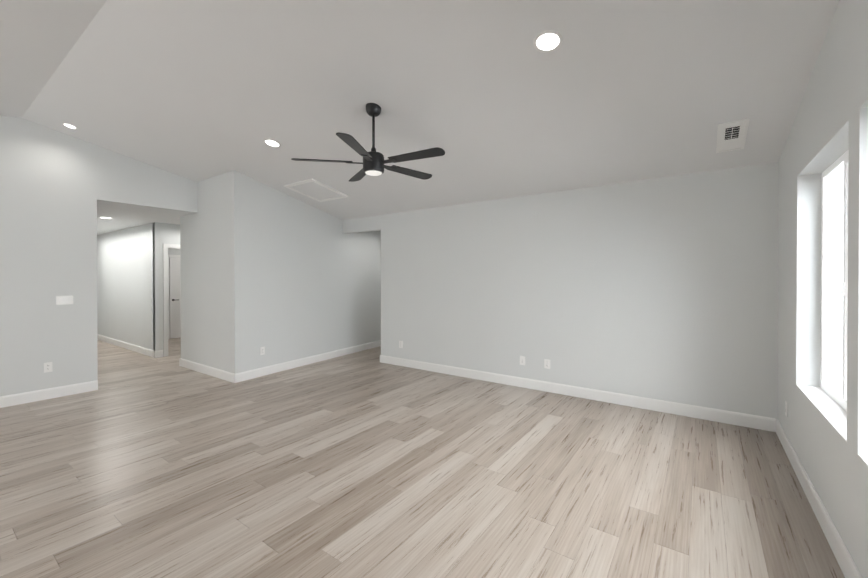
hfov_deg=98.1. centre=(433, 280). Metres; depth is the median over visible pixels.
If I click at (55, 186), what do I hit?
wall
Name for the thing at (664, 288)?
wall
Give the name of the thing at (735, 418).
baseboard
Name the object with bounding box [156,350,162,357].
baseboard return
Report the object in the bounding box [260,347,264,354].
electrical outlet
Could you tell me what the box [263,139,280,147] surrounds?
recessed light
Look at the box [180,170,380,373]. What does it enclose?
wall block
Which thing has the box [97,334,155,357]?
baseboard
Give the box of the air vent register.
[716,119,749,152]
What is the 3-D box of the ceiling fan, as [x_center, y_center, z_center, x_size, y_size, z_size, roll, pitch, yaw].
[-0.539,-1.363,3.648,1.434,0.684,1.440,0,0,35]
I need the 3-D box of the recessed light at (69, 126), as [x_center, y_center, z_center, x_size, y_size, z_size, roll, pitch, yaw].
[-4.593,-1.944,4.756,0.140,0.029,0.138,0,0,35]
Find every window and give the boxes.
[821,150,848,410]
[847,107,867,455]
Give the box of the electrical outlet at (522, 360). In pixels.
[520,356,524,364]
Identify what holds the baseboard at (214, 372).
attached to the wall block
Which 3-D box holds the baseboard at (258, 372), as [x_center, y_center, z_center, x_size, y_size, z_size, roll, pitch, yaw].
[-2.020,1.453,7.287,0.015,0.135,3.841,0,0,29]
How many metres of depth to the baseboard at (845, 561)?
2.36 m
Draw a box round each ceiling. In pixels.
[0,0,105,117]
[22,0,838,219]
[97,201,193,234]
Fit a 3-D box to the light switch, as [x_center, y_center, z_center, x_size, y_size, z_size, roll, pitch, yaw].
[-4.892,0.263,4.992,0.010,0.115,0.164,0,0,35]
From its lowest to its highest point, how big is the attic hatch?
0.154 m
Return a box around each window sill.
[796,384,846,441]
[858,454,867,465]
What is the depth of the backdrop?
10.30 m
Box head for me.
[167,244,179,247]
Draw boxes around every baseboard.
[0,380,97,407]
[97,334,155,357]
[179,358,234,382]
[235,340,380,382]
[380,355,775,431]
[776,419,861,577]
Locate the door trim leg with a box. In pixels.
[163,244,167,356]
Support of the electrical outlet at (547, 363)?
attached to the wall at (664, 288)
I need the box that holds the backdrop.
[833,169,843,391]
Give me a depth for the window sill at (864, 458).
1.80 m
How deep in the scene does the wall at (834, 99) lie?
2.27 m
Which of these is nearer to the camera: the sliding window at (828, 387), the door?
the sliding window at (828, 387)
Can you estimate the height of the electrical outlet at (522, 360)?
0.125 m
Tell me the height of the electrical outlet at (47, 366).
0.125 m
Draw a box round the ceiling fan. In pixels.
[291,103,444,181]
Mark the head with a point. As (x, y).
(173, 245)
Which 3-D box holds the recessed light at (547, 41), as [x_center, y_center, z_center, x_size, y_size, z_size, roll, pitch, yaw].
[0.796,-1.667,2.635,0.200,0.042,0.196,0,0,35]
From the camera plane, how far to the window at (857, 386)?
1.86 m
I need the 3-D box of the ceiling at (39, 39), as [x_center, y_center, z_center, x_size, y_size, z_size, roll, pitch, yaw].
[-3.307,-1.719,0.635,7.880,1.151,4.480,0,0,35]
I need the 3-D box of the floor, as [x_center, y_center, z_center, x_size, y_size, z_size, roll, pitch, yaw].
[-4.218,1.593,4.998,14.510,0.120,10.500,0,0,35]
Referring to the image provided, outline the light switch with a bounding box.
[56,296,72,304]
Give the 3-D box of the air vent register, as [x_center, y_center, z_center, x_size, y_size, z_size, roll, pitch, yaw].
[2.748,-1.322,3.479,0.215,0.112,0.533,0,0,35]
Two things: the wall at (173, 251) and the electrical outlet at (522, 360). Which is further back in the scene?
the wall at (173, 251)
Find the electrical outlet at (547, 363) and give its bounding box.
[544,359,549,368]
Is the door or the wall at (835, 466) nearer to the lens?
the wall at (835, 466)
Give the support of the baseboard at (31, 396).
attached to the wall at (55, 186)
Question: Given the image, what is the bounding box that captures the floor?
[0,338,844,577]
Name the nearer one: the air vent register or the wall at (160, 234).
the air vent register
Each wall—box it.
[0,116,197,395]
[97,223,154,349]
[153,222,179,350]
[168,249,180,337]
[343,162,778,418]
[778,365,867,577]
[779,0,867,194]
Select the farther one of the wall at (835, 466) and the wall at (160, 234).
the wall at (160, 234)
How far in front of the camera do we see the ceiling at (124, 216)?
6.71 m
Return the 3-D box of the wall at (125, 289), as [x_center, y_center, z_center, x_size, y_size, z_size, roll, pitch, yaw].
[-7.374,0.158,8.824,4.720,2.710,0.120,0,0,35]
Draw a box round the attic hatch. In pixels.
[284,178,347,201]
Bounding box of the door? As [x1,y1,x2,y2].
[168,255,180,338]
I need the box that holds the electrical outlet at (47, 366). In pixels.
[44,362,51,372]
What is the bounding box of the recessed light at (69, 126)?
[63,123,77,128]
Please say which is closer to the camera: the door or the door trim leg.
the door trim leg
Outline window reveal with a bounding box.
[778,173,821,386]
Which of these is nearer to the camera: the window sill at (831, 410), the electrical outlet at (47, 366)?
the window sill at (831, 410)
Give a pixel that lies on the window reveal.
(799, 285)
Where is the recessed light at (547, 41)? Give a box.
[533,30,562,52]

